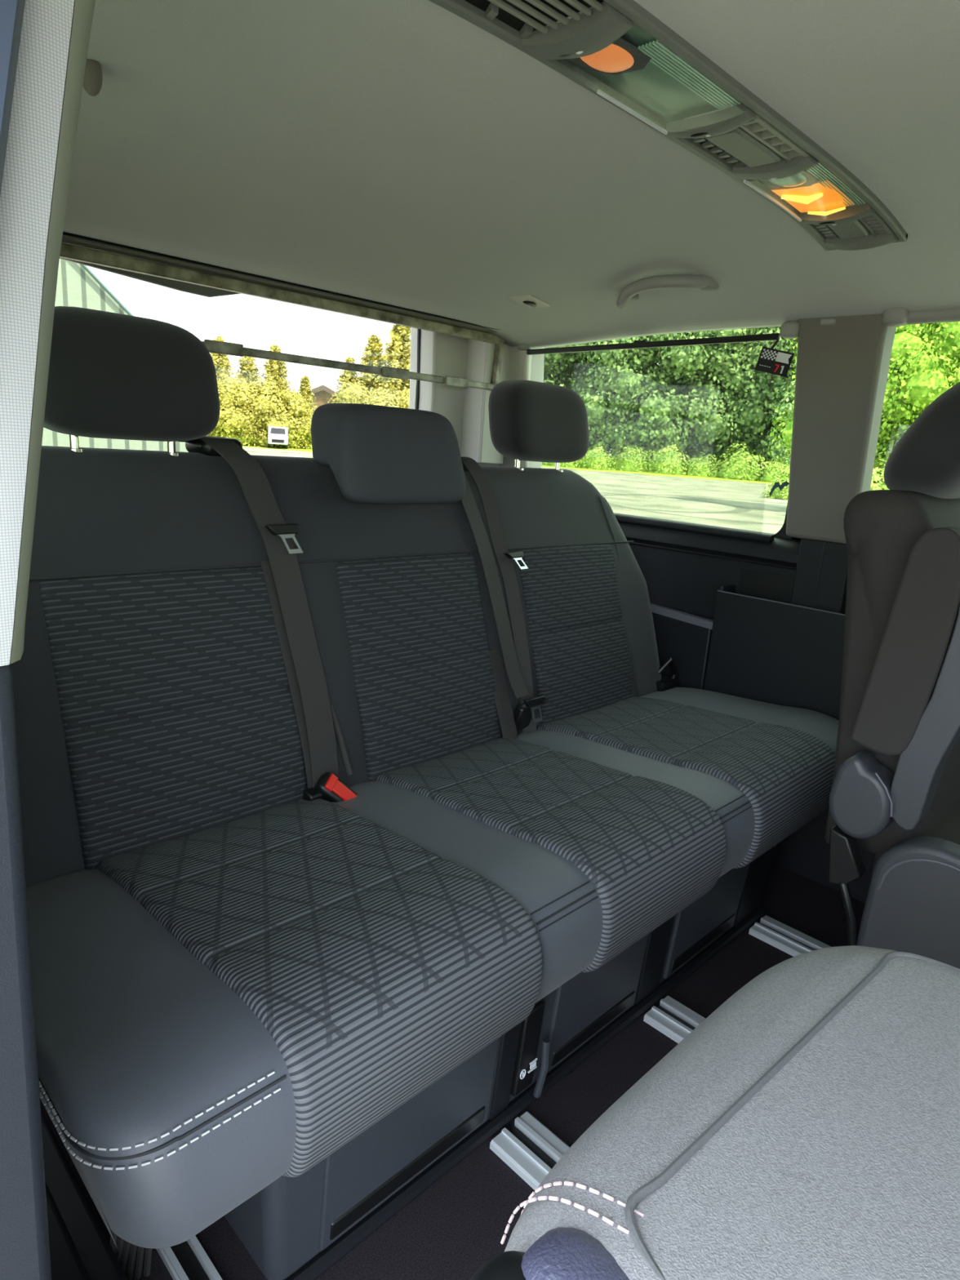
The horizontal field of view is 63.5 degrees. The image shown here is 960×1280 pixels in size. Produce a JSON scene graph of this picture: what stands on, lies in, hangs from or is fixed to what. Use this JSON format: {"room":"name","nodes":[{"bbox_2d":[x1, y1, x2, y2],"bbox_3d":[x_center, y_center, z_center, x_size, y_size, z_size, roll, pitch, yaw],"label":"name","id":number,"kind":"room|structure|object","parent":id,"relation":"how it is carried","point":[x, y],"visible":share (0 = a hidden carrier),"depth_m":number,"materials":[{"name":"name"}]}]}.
{"room":"vehicle interior","nodes":[
{"label":"vehicle interior","id":0,"kind":"room"},
{"bbox_2d":[0,664,51,1279],"bbox_3d":[-0.839,0.281,0.941,0.148,0.888,1.530,-10,20,-44],"label":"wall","id":1,"kind":"structure","parent":0,"point":[24,1247],"depth_m":0.41,"materials":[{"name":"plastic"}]},
{"bbox_2d":[0,0,95,666],"bbox_3d":[-0.243,-0.271,0.325,0.255,0.565,0.100,-10,20,-44],"label":"pillar","id":2,"kind":"structure","parent":1,"relation":"attached to","point":[55,38],"depth_m":0.34,"materials":[{"name":"grey plastic"}]},
{"bbox_2d":[40,1109,127,1279],"bbox_3d":[-0.571,0.706,0.942,0.145,0.100,0.530,-10,20,-44],"label":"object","id":3,"kind":"structure","parent":1,"relation":"attached to","point":[80,1249],"depth_m":0.91,"materials":[{"name":"plastic"}]},
{"bbox_2d":[40,862,865,1279],"bbox_3d":[0.800,0.947,0.692,1.900,0.060,4.400,-10,20,-44],"label":"floor","id":4,"kind":"structure","parent":0,"point":[459,1222],"depth_m":1.12,"materials":[{"name":"grey carpet"}]},
{"bbox_2d":[109,1230,151,1279],"bbox_3d":[-0.422,0.687,0.928,0.079,0.159,0.057,-10,20,-44],"label":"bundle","id":5,"kind":"object","parent":4,"relation":"on","point":[117,1252],"visible":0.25,"depth_m":0.93,"materials":[{"name":"plastic"}]},
{"bbox_2d":[155,1235,222,1279],"bbox_3d":[0.383,0.992,0.237,0.040,0.016,2.550,-10,20,-44],"label":"rail","id":6,"kind":"object","parent":4,"relation":"on","point":[188,1260],"visible":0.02,"depth_m":0.95,"materials":[{"name":"silver metal"}]},
{"bbox_2d":[8,306,839,1279],"bbox_3d":[0.020,0.095,1.362,1.645,1.140,0.799,-10,20,-44],"label":"bench","id":7,"kind":"object","parent":4,"relation":"on","point":[264,1007],"visible":0.98,"depth_m":1.09,"materials":[{"name":"fabric"}]},
{"bbox_2d":[180,435,352,800],"bbox_3d":[-0.348,-0.039,1.279,0.321,0.562,0.109,12,16,29],"label":"belt","id":8,"kind":"object","parent":7,"relation":"attached to","point":[317,719],"visible":0.87,"depth_m":1.25,"materials":[{"name":"grey fabric"}]},
{"bbox_2d":[313,772,357,802],"bbox_3d":[-0.233,0.250,1.258,0.073,0.070,0.042,1,14,-11],"label":"seat belt buckle","id":9,"kind":"object","parent":7,"relation":"on","point":[332,789],"visible":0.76,"depth_m":1.24,"materials":[{"name":"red plastic"}]},
{"bbox_2d":[26,687,839,1248],"bbox_3d":[0.090,0.312,1.343,1.615,0.170,0.563,-10,20,-44],"label":"seat cushion","id":10,"kind":"object","parent":7,"relation":"on","point":[231,988],"depth_m":0.92,"materials":[{"name":"fabric"}]},
{"bbox_2d":[461,456,537,732],"bbox_3d":[0.029,-0.104,1.653,0.286,0.546,0.095,13,17,32],"label":"belt","id":11,"kind":"object","parent":7,"relation":"attached to","point":[504,557],"visible":0.8,"depth_m":1.62,"materials":[{"name":"grey fabric"}]},
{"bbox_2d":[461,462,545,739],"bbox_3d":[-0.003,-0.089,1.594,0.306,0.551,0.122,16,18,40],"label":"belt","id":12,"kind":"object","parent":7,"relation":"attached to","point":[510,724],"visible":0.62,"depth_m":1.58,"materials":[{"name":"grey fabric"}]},
{"bbox_2d":[489,1111,569,1190],"bbox_3d":[0.817,0.976,0.424,0.084,0.016,2.200,-10,20,-44],"label":"rail","id":13,"kind":"object","parent":4,"relation":"on","point":[529,1148],"visible":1,"depth_m":1.13,"materials":[{"name":"silver metal"}]},
{"bbox_2d":[643,995,705,1043],"bbox_3d":[1.103,0.925,0.704,0.084,0.016,2.200,-10,20,-44],"label":"rail","id":14,"kind":"object","parent":4,"relation":"on","point":[674,1020],"visible":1,"depth_m":1.42,"materials":[{"name":"silver metal"}]},
{"bbox_2d":[469,945,959,1279],"bbox_3d":[0.383,0.630,0.411,0.513,0.594,0.748,-10,20,-44],"label":"chair","id":15,"kind":"object","parent":4,"relation":"on","point":[808,1127],"visible":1,"depth_m":0.47,"materials":[{"name":"grey fabric"}]},
{"bbox_2d":[748,915,831,956],"bbox_3d":[1.395,0.874,0.990,0.084,0.016,2.200,-10,20,-44],"label":"rail","id":16,"kind":"object","parent":4,"relation":"on","point":[790,940],"visible":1,"depth_m":1.68,"materials":[{"name":"silver metal"}]},
{"bbox_2d":[825,382,959,968],"bbox_3d":[0.942,0.177,1.219,0.631,1.153,0.690,-10,20,-44],"label":"chair","id":17,"kind":"object","parent":4,"relation":"on","point":[895,794],"visible":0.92,"depth_m":1.15,"materials":[{"name":"fabric"}]},
{"bbox_2d":[62,0,959,348],"bbox_3d":[0.972,-0.388,0.292,1.780,0.159,4.200,-10,20,-44],"label":"ceiling","id":18,"kind":"structure","parent":0,"point":[403,153],"depth_m":1.15,"materials":[{"name":"fabric"}]},
{"bbox_2d":[83,58,102,96],"bbox_3d":[-0.450,-0.655,0.897,0.024,0.044,0.023,-10,20,-44],"label":"coat hook","id":19,"kind":"object","parent":18,"relation":"attached to","point":[93,77],"visible":0.8,"depth_m":0.89,"materials":[{"name":"grey"}]},
{"bbox_2d":[62,235,497,333],"bbox_3d":[-0.480,-0.804,1.742,1.540,0.012,0.075,-10,20,-44],"label":"trim","id":20,"kind":"structure","parent":18,"relation":"attached to","point":[65,239],"depth_m":1.68,"materials":[{"name":"grey"}]},
{"bbox_2d":[62,231,498,329],"bbox_3d":[-0.433,-0.788,1.698,1.541,0.007,0.058,-10,20,-44],"label":"trim","id":21,"kind":"structure","parent":18,"relation":"attached to","point":[64,233],"depth_m":1.67,"materials":[{"name":"black"}]},
{"bbox_2d":[59,242,503,390],"bbox_3d":[-0.512,-0.717,1.744,1.623,0.161,0.025,-10,20,-44],"label":"frame","id":22,"kind":"object","parent":18,"relation":"hanging from","point":[68,251],"visible":0.84,"depth_m":1.81,"materials":[{"name":"plastic"}]},
{"bbox_2d":[507,294,550,307],"bbox_3d":[0.122,-0.828,1.898,0.047,0.021,0.126,13,17,32],"label":"plate","id":23,"kind":"object","parent":18,"relation":"attached to","point":[528,300],"visible":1,"depth_m":1.89,"materials":[{"name":"grey"}]},
{"bbox_2d":[616,274,719,309],"bbox_3d":[0.402,-0.787,1.748,0.126,0.064,0.242,-10,20,-44],"label":"handle","id":24,"kind":"object","parent":18,"relation":"attached to","point":[630,292],"visible":0.99,"depth_m":1.69,"materials":[{"name":"grey plastic"}]},
{"bbox_2d":[428,0,907,250],"bbox_3d":[0.266,-0.650,0.969,1.205,0.054,0.141,-10,20,-44],"label":"console","id":25,"kind":"object","parent":18,"relation":"attached to","point":[617,51],"visible":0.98,"depth_m":0.95,"materials":[{"name":"plastic"}]},
{"bbox_2d":[453,0,604,39],"bbox_3d":[-0.030,-0.596,0.679,0.330,0.037,0.114,-10,20,-44],"label":"air vent","id":26,"kind":"object","parent":25,"relation":"attached to","point":[503,19],"depth_m":0.78,"materials":[{"name":"grey"}]},
{"bbox_2d":[559,51,582,57],"bbox_3d":[0.100,-0.625,0.820,0.018,0.012,0.047,-10,20,-44],"label":"switch","id":27,"kind":"object","parent":25,"relation":"attached to","point":[562,54],"depth_m":0.83,"materials":[{"name":"white"}]},
{"bbox_2d":[566,22,741,134],"bbox_3d":[0.200,-0.647,0.901,0.240,0.019,0.114,-10,20,-44],"label":"reading lamp","id":28,"kind":"object","parent":25,"relation":"on","point":[637,69],"depth_m":0.91,"materials":[{"name":"green"}]},
{"bbox_2d":[690,132,711,138],"bbox_3d":[0.291,-0.660,1.007,0.018,0.012,0.047,-10,20,-44],"label":"switch","id":29,"kind":"object","parent":25,"relation":"attached to","point":[693,135],"depth_m":1.01,"materials":[{"name":"white"}]},
{"bbox_2d":[693,114,810,168],"bbox_3d":[0.364,-0.677,1.060,0.157,0.013,0.114,-10,20,-44],"label":"air vent","id":30,"kind":"object","parent":25,"relation":"attached to","point":[763,140],"depth_m":1.05,"materials":[{"name":"plastic"}]},
{"bbox_2d":[756,177,776,180],"bbox_3d":[0.426,-0.683,1.139,0.018,0.012,0.047,-10,20,-44],"label":"switch","id":31,"kind":"object","parent":25,"relation":"attached to","point":[757,179],"depth_m":1.14,"materials":[{"name":"white"}]},
{"bbox_2d":[743,161,866,222],"bbox_3d":[0.512,-0.697,1.208,0.206,0.026,0.114,-10,20,-44],"label":"reading lamp","id":32,"kind":"object","parent":25,"relation":"on","point":[820,191],"depth_m":1.22,"materials":[{"name":"orange"}]},
{"bbox_2d":[818,221,835,225],"bbox_3d":[0.589,-0.703,1.303,0.018,0.012,0.047,-10,20,-44],"label":"switch","id":33,"kind":"object","parent":25,"relation":"attached to","point":[820,223],"depth_m":1.30,"materials":[{"name":"black"}]},
{"bbox_2d":[813,211,893,239],"bbox_3d":[0.635,-0.711,1.330,0.096,0.022,0.114,-10,20,-44],"label":"air vent","id":34,"kind":"object","parent":25,"relation":"attached to","point":[874,224],"depth_m":1.32,"materials":[{"name":"plastic"}]},
{"bbox_2d":[614,512,873,902],"bbox_3d":[1.499,0.391,1.259,0.084,0.835,4.430,-10,20,-44],"label":"wall","id":35,"kind":"structure","parent":0,"point":[687,582],"depth_m":2.01,"materials":[{"name":"plastic"}]},
{"bbox_2d":[499,342,544,468],"bbox_3d":[0.062,-0.720,2.483,0.144,0.520,0.345,-10,20,-44],"label":"trim","id":36,"kind":"structure","parent":35,"relation":"attached to","point":[520,362],"depth_m":2.33,"materials":[{"name":"grey"}]},
{"bbox_2d":[517,344,531,350],"bbox_3d":[0.132,-0.875,2.295,0.032,0.036,0.044,-10,20,-44],"label":"holder","id":37,"kind":"object","parent":35,"relation":"attached to","point":[521,347],"visible":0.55,"depth_m":2.28,"materials":[{"name":"grey plastic"}]},
{"bbox_2d":[523,333,780,539],"bbox_3d":[0.408,-0.553,2.086,0.034,0.472,0.797,-10,20,-44],"label":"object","id":38,"kind":"object","parent":35,"relation":"attached to","point":[637,344],"visible":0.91,"depth_m":2.00,"materials":[{"name":"glass"}]},
{"bbox_2d":[650,603,713,689],"bbox_3d":[0.323,0.000,2.310,0.073,0.325,0.825,-10,20,-44],"label":"pocket","id":39,"kind":"object","parent":35,"relation":"attached to","point":[684,637],"visible":0.08,"depth_m":2.05,"materials":[{"name":"plastic"}]},
{"bbox_2d":[613,513,773,543],"bbox_3d":[0.429,-0.336,2.182,0.024,0.023,0.820,-10,20,-44],"label":"trim","id":40,"kind":"structure","parent":35,"relation":"attached to","point":[766,538],"depth_m":2.03,"materials":[{"name":"plastic"}]},
{"bbox_2d":[628,542,795,569],"bbox_3d":[0.467,-0.261,2.142,0.005,0.004,1.040,-10,20,-44],"label":"trim","id":41,"kind":"structure","parent":35,"relation":"attached to","point":[633,543],"depth_m":2.00,"materials":[{"name":"black plastic"}]},
{"bbox_2d":[703,568,845,719],"bbox_3d":[0.781,0.037,1.837,0.080,0.345,0.475,-10,20,-44],"label":"pocket","id":42,"kind":"object","parent":35,"relation":"attached to","point":[766,647],"visible":0.33,"depth_m":1.86,"materials":[{"name":"plastic"}]},
{"bbox_2d":[773,503,801,540],"bbox_3d":[0.446,-0.608,2.178,0.024,0.711,1.110,-10,20,-44],"label":"window","id":43,"kind":"structure","parent":35,"relation":"in","point":[781,533],"depth_m":1.91,"materials":[{"name":"black glass"}]},
{"bbox_2d":[755,346,794,377],"bbox_3d":[0.673,-0.637,1.774,0.002,0.068,0.089,-10,20,-44],"label":"window sticker","id":44,"kind":"object","parent":43,"relation":"attached to","point":[771,361],"visible":1,"depth_m":1.77,"materials":[{"name":"black plastic"}]},
{"bbox_2d":[760,348,791,364],"bbox_3d":[0.675,-0.647,1.769,0.001,0.035,0.074,-10,20,-44],"label":"print","id":45,"kind":"object","parent":44,"relation":"attached to","point":[768,356],"depth_m":1.77,"materials":[{"name":"white"}]},
{"bbox_2d":[768,480,788,495],"bbox_3d":[0.734,-0.372,1.902,0.001,0.038,0.048,-10,20,-44],"label":"decal","id":46,"kind":"object","parent":43,"relation":"attached to","point":[783,485],"visible":0.96,"depth_m":1.90,"materials":[{"name":"teal"}]},
{"bbox_2d":[779,320,799,338],"bbox_3d":[0.701,-0.698,1.747,0.032,0.036,0.044,-10,20,-44],"label":"holder","id":47,"kind":"object","parent":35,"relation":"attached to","point":[788,330],"visible":0.99,"depth_m":1.74,"materials":[{"name":"grey plastic"}]},
{"bbox_2d":[790,537,847,613],"bbox_3d":[0.824,-0.117,1.850,0.094,0.242,0.120,-10,20,-44],"label":"trim","id":48,"kind":"structure","parent":35,"relation":"attached to","point":[831,596],"depth_m":1.80,"materials":[{"name":"plastic"}]},
{"bbox_2d":[813,540,826,601],"bbox_3d":[0.792,-0.160,1.806,0.002,0.142,0.004,-10,20,-44],"label":"trim","id":49,"kind":"structure","parent":35,"relation":"attached to","point":[824,542],"depth_m":1.80,"materials":[{"name":"black plastic"}]},
{"bbox_2d":[786,313,896,543],"bbox_3d":[0.806,-0.489,1.764,0.146,0.520,0.227,-10,20,-44],"label":"trim","id":50,"kind":"structure","parent":35,"relation":"attached to","point":[843,362],"depth_m":1.72,"materials":[{"name":"grey"}]},
{"bbox_2d":[881,307,909,326],"bbox_3d":[0.856,-0.666,1.591,0.044,0.040,0.052,-10,20,-44],"label":"holder","id":51,"kind":"object","parent":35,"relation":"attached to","point":[894,317],"visible":0.8,"depth_m":1.58,"materials":[{"name":"grey plastic"}]},
{"bbox_2d":[906,307,959,324],"bbox_3d":[1.226,-0.552,1.242,0.032,0.035,1.000,-10,20,-44],"label":"case","id":52,"kind":"object","parent":51,"relation":"attached to","point":[944,315],"visible":0.92,"depth_m":1.54,"materials":[{"name":"grey plastic"}]},
{"bbox_3d":[-0.670,0.039,2.115,1.880,0.910,0.070,-10,20,-44],"label":"wall","id":53,"kind":"structure","parent":0,"visible":0},
{"bbox_2d":[414,328,421,409],"bbox_3d":[-0.642,-0.658,1.914,1.353,0.600,0.025,-10,20,-44],"label":"window","id":54,"kind":"structure","parent":53,"relation":"in","point":[417,391],"depth_m":2.32,"materials":[{"name":"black glass"}]},
{"bbox_2d":[408,327,499,466],"bbox_3d":[-0.040,-0.744,2.428,0.338,0.580,0.190,-10,20,-44],"label":"trim","id":55,"kind":"structure","parent":53,"relation":"attached to","point":[441,354],"depth_m":2.32,"materials":[{"name":"grey"}]},
{"bbox_2d":[460,338,509,464],"bbox_3d":[0.017,-0.727,2.372,0.100,0.360,0.092,-10,20,-44],"label":"trim","id":56,"kind":"structure","parent":53,"relation":"attached to","point":[477,444],"depth_m":2.33,"materials":[{"name":"grey"}]},
{"bbox_3d":[-0.624,-0.968,1.838,1.950,0.100,0.070,-10,20,-44],"label":"trim","id":57,"kind":"structure","parent":0,"visible":0},
{"bbox_2d":[59,257,239,297],"bbox_3d":[-0.645,-0.875,1.833,1.150,0.120,0.012,-10,20,-44],"label":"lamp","id":58,"kind":"object","parent":57,"relation":"attached to","point":[194,289],"visible":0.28,"depth_m":1.78,"materials":[{"name":"grey plastic"}]},
{"label":"outside","id":59,"kind":"structure","parent":0,"visible":0},
{"bbox_2d":[242,444,787,533],"bbox_3d":[-0.067,0.959,0.240,213.905,1.261,213.905,-10,20,-44],"label":"ground","id":60,"kind":"structure","parent":59,"point":[773,516],"depth_m":28.19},
{"bbox_2d":[41,258,188,452],"bbox_3d":[-13.482,-7.254,18.733,11.624,5.935,8.140,-3,16,-27],"label":"building","id":61,"kind":"structure","parent":60,"relation":"on","point":[77,286],"depth_m":16.84,"materials":[{"name":"metal"}]},
{"bbox_2d":[206,377,222,436],"bbox_3d":[-17.657,-14.755,49.480,3.910,4.926,3.956,7,14,13],"label":"leafy tree","id":62,"kind":"object","parent":60,"relation":"on","point":[210,434],"visible":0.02,"depth_m":49.01,"materials":[{"name":"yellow plant"}]},
{"bbox_2d":[209,335,233,389],"bbox_3d":[-18.122,-17.435,54.500,5.649,7.456,5.248,-5,16,-31],"label":"spruce tree","id":63,"kind":"object","parent":60,"relation":"on","point":[221,362],"visible":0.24,"depth_m":53.57,"materials":[{"name":"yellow plant"}]},
{"bbox_2d":[210,373,265,446],"bbox_3d":[-15.718,-14.492,49.544,4.880,4.954,4.381,15,18,37],"label":"leafy tree","id":64,"kind":"object","parent":60,"relation":"on","point":[233,393],"visible":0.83,"depth_m":48.44,"materials":[{"name":"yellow plant"}]},
{"bbox_2d":[233,355,260,389],"bbox_3d":[-16.771,-17.459,55.991,4.923,6.866,4.988,1,14,-11],"label":"spruce tree","id":65,"kind":"object","parent":60,"relation":"on","point":[247,366],"visible":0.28,"depth_m":55.20,"materials":[{"name":"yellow plant"}]},
{"bbox_2d":[244,377,301,448],"bbox_3d":[-14.084,-14.728,50.749,4.529,4.697,4.582,-7,18,-38],"label":"leafy tree","id":66,"kind":"object","parent":60,"relation":"on","point":[269,403],"visible":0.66,"depth_m":49.77,"materials":[{"name":"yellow plant"}]},
{"bbox_2d":[256,344,294,392],"bbox_3d":[-14.727,-17.420,55.695,5.320,7.177,5.751,-5,17,-33],"label":"spruce tree","id":67,"kind":"object","parent":60,"relation":"on","point":[273,369],"visible":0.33,"depth_m":54.78,"materials":[{"name":"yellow plant"}]},
{"bbox_2d":[267,426,288,448],"bbox_3d":[-12.954,-12.993,49.713,1.238,1.342,3.239,0,14,-15],"label":"parked car","id":68,"kind":"object","parent":60,"relation":"on","point":[276,435],"visible":0.98,"depth_m":48.52,"materials":[{"name":"white"}]},
{"bbox_2d":[273,386,313,448],"bbox_3d":[-12.599,-14.684,51.999,4.451,4.416,3.995,-8,18,-40],"label":"leafy tree","id":69,"kind":"object","parent":60,"relation":"on","point":[295,405],"visible":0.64,"depth_m":51.13,"materials":[{"name":"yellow plant"}]},
{"bbox_2d":[297,375,317,447],"bbox_3d":[-13.058,-17.023,58.073,4.073,5.375,3.784,11,16,27],"label":"spruce tree","id":70,"kind":"object","parent":60,"relation":"on","point":[305,388],"visible":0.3,"depth_m":57.57,"materials":[{"name":"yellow plant"}]},
{"bbox_2d":[311,384,337,442],"bbox_3d":[-13.883,-19.761,68.379,7.200,4.900,6.000,1,14,-12],"label":"wooden house","id":71,"kind":"structure","parent":60,"relation":"on","point":[322,393],"depth_m":65.58,"materials":[{"name":"brown"}]},
{"bbox_2d":[311,356,361,446],"bbox_3d":[-9.577,-17.143,56.779,4.923,6.866,4.988,8,15,16],"label":"spruce tree","id":72,"kind":"object","parent":60,"relation":"on","point":[348,376],"visible":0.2,"depth_m":55.93,"materials":[{"name":"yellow plant"}]},
{"bbox_2d":[334,382,372,404],"bbox_3d":[-8.742,-15.069,53.046,4.581,4.984,4.528,13,17,33],"label":"leafy tree","id":73,"kind":"object","parent":60,"relation":"on","point":[350,394],"visible":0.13,"depth_m":51.98,"materials":[{"name":"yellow plant"}]},
{"bbox_2d":[354,333,387,395],"bbox_3d":[-7.766,-17.837,56.693,6.847,8.544,6.334,14,17,34],"label":"spruce tree","id":74,"kind":"object","parent":60,"relation":"on","point":[371,355],"visible":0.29,"depth_m":55.77,"materials":[{"name":"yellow plant"}]},
{"bbox_2d":[357,385,400,407],"bbox_3d":[-6.717,-14.731,52.806,4.266,5.042,4.753,7,14,11],"label":"leafy tree","id":75,"kind":"object","parent":60,"relation":"on","point":[383,397],"visible":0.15,"depth_m":51.75,"materials":[{"name":"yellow plant"}]},
{"bbox_2d":[369,324,410,398],"bbox_3d":[-5.547,-17.815,55.057,7.488,9.883,6.957,-6,17,-35],"label":"spruce tree","id":76,"kind":"object","parent":60,"relation":"on","point":[398,355],"visible":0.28,"depth_m":53.84,"materials":[{"name":"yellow plant"}]},
{"bbox_2d":[391,389,409,408],"bbox_3d":[-4.986,-14.667,52.964,4.301,4.731,4.352,-5,16,-31],"label":"leafy tree","id":77,"kind":"object","parent":60,"relation":"on","point":[402,401],"visible":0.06,"depth_m":51.82,"materials":[{"name":"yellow plant"}]},
{"bbox_2d":[543,374,566,385],"bbox_3d":[4.441,-23.104,62.167,7.780,17.763,9.167,12,16,28],"label":"broadleaf tree","id":78,"kind":"object","parent":60,"relation":"on","point":[557,378],"visible":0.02,"depth_m":58.57,"materials":[{"name":"green plant"}]},
{"bbox_2d":[543,345,578,386],"bbox_3d":[3.521,-20.949,57.757,8.062,15.622,6.842,12,16,29],"label":"broadleaf tree","id":79,"kind":"object","parent":60,"relation":"on","point":[562,353],"visible":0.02,"depth_m":56.66,"materials":[{"name":"green plant"}]},
{"bbox_2d":[542,459,580,466],"bbox_3d":[5.480,-12.883,53.507,3.248,1.916,3.216,6,14,9],"label":"bush","id":80,"kind":"object","parent":60,"relation":"on","point":[544,463],"visible":0.11,"depth_m":52.56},
{"bbox_2d":[543,342,596,464],"bbox_3d":[6.611,-20.637,59.710,7.464,14.412,7.403,-10,20,-44],"label":"broadleaf tree","id":81,"kind":"object","parent":60,"relation":"on","point":[584,344],"visible":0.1,"depth_m":57.85,"materials":[{"name":"green plant"}]},
{"bbox_2d":[551,362,598,448],"bbox_3d":[6.712,-21.908,61.845,8.201,15.835,8.134,16,18,40],"label":"broadleaf tree","id":82,"kind":"object","parent":60,"relation":"on","point":[557,381],"visible":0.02,"depth_m":59.28,"materials":[{"name":"green plant"}]},
{"bbox_2d":[574,443,617,470],"bbox_3d":[7.798,-12.702,53.474,3.172,1.848,3.194,-3,15,-25],"label":"bush","id":83,"kind":"object","parent":60,"relation":"on","point":[596,446],"visible":0.59,"depth_m":52.80,"materials":[{"name":"plant"}]},
{"bbox_2d":[576,336,660,457],"bbox_3d":[9.825,-19.216,55.406,6.446,14.209,8.195,10,15,22],"label":"broadleaf tree","id":84,"kind":"object","parent":60,"relation":"on","point":[631,340],"visible":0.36,"depth_m":53.57,"materials":[{"name":"green plant"}]},
{"bbox_2d":[608,441,654,472],"bbox_3d":[10.593,-12.882,54.447,3.576,2.131,3.612,-4,16,-28],"label":"bush","id":85,"kind":"object","parent":60,"relation":"on","point":[617,446],"visible":0.6,"depth_m":53.42,"materials":[{"name":"plant"}]},
{"bbox_2d":[618,352,693,453],"bbox_3d":[13.458,-21.789,60.902,7.450,17.010,8.778,-5,17,-33],"label":"broadleaf tree","id":86,"kind":"object","parent":60,"relation":"on","point":[671,381],"visible":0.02,"depth_m":59.87,"materials":[{"name":"green plant"}]},
{"bbox_2d":[640,440,693,475],"bbox_3d":[12.823,-12.742,53.908,4.126,2.404,4.155,1,14,-13],"label":"bush","id":87,"kind":"object","parent":60,"relation":"on","point":[678,464],"visible":0.59,"depth_m":52.99,"materials":[{"name":"plant"}]},
{"bbox_2d":[620,332,717,461],"bbox_3d":[13.026,-18.996,54.219,6.507,14.855,7.666,5,14,3],"label":"broadleaf tree","id":88,"kind":"object","parent":60,"relation":"on","point":[685,335],"visible":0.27,"depth_m":53.03,"materials":[{"name":"green plant"}]},
{"bbox_2d":[653,337,707,399],"bbox_3d":[16.962,-21.275,61.671,8.331,16.085,8.262,1,14,-10],"label":"broadleaf tree","id":89,"kind":"object","parent":60,"relation":"on","point":[682,337],"visible":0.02,"depth_m":59.39,"materials":[{"name":"green plant"}]},
{"bbox_2d":[683,453,718,477],"bbox_3d":[15.371,-12.040,53.421,2.668,1.590,2.707,-1,15,-19],"label":"bush","id":90,"kind":"object","parent":60,"relation":"on","point":[701,460],"visible":0.62,"depth_m":52.76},
{"bbox_2d":[674,328,783,468],"bbox_3d":[17.730,-18.914,54.984,7.660,14.913,7.724,10,15,24],"label":"broadleaf tree","id":91,"kind":"object","parent":60,"relation":"on","point":[732,332],"visible":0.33,"depth_m":53.80,"materials":[{"name":"green plant"}]},
{"bbox_2d":[711,440,769,480],"bbox_3d":[17.880,-12.090,52.389,4.450,2.574,4.420,-8,18,-39],"label":"bush","id":92,"kind":"object","parent":60,"relation":"on","point":[734,446],"visible":0.63,"depth_m":51.55,"materials":[{"name":"plant"}]},
{"bbox_2d":[719,326,797,467],"bbox_3d":[19.537,-19.154,55.957,6.849,15.098,8.708,0,14,-14],"label":"broadleaf tree","id":93,"kind":"object","parent":60,"relation":"on","point":[782,345],"visible":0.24,"depth_m":53.75,"materials":[{"name":"green plant"}]},
{"bbox_2d":[758,458,790,481],"bbox_3d":[19.781,-11.160,51.138,2.705,1.612,2.732,8,14,14],"label":"bush","id":94,"kind":"object","parent":60,"relation":"on","point":[775,469],"visible":0.54,"depth_m":50.48,"materials":[{"name":"plant"}]},
{"bbox_2d":[761,467,790,500],"bbox_3d":[12.554,-6.222,30.944,2.247,1.309,2.262,14,17,35],"label":"bush","id":95,"kind":"object","parent":60,"relation":"on","point":[777,493],"visible":0.32,"depth_m":30.79,"materials":[{"name":"plant"}]},
{"bbox_2d":[756,346,797,467],"bbox_3d":[22.480,-17.197,51.791,7.106,13.770,6.031,4,14,1],"label":"broadleaf tree","id":96,"kind":"object","parent":60,"relation":"on","point":[776,453],"visible":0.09,"depth_m":51.35,"materials":[{"name":"green plant"}]},
{"bbox_2d":[760,337,919,471],"bbox_3d":[11.095,-7.515,22.740,4.049,8.738,4.463,-2,15,-23],"label":"birch tree","id":97,"kind":"object","parent":60,"relation":"on","point":[787,432],"visible":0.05,"depth_m":22.19,"materials":[{"name":"green plant"}]},
{"bbox_2d":[872,461,885,489],"bbox_3d":[11.400,-4.073,20.921,3.702,2.142,3.676,4,14,0],"label":"bush","id":98,"kind":"object","parent":60,"relation":"on","point":[882,463],"visible":0.02,"depth_m":20.62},
{"bbox_2d":[870,452,888,490],"bbox_3d":[10.607,-4.104,21.128,3.444,2.023,3.396,0,15,-16],"label":"bush","id":99,"kind":"object","parent":60,"relation":"on","point":[875,477],"visible":0.07,"depth_m":20.15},
{"bbox_2d":[873,321,959,470],"bbox_3d":[11.967,-7.456,21.932,4.340,9.054,4.562,8,15,17],"label":"birch tree","id":100,"kind":"object","parent":60,"relation":"on","point":[928,381],"visible":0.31,"depth_m":20.79,"materials":[{"name":"green plant"}]},
{"bbox_2d":[880,321,959,467],"bbox_3d":[13.433,-7.338,22.243,4.580,8.967,4.155,16,18,40],"label":"birch tree","id":101,"kind":"object","parent":60,"relation":"on","point":[956,325],"visible":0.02,"depth_m":20.89,"materials":[{"name":"green plant"}]},
{"bbox_2d":[942,352,959,386],"bbox_3d":[14.507,-7.105,21.396,4.512,8.954,4.292,3,14,-3],"label":"birch tree","id":102,"kind":"object","parent":60,"relation":"on","point":[945,371],"visible":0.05,"depth_m":21.09,"materials":[{"name":"green plant"}]},
{"bbox_3d":[0.224,-0.286,-0.280,0.120,0.280,4.430,-10,20,-44],"label":"trim","id":103,"kind":"structure","parent":0,"visible":0},
{"bbox_2d":[0,0,25,195],"bbox_3d":[-0.226,-0.308,0.240,0.250,0.450,0.021,-10,20,-44],"label":"door frame edge","id":104,"kind":"object","parent":103,"relation":"attached to","point":[11,11],"visible":1,"depth_m":0.30,"materials":[{"name":"paint"}]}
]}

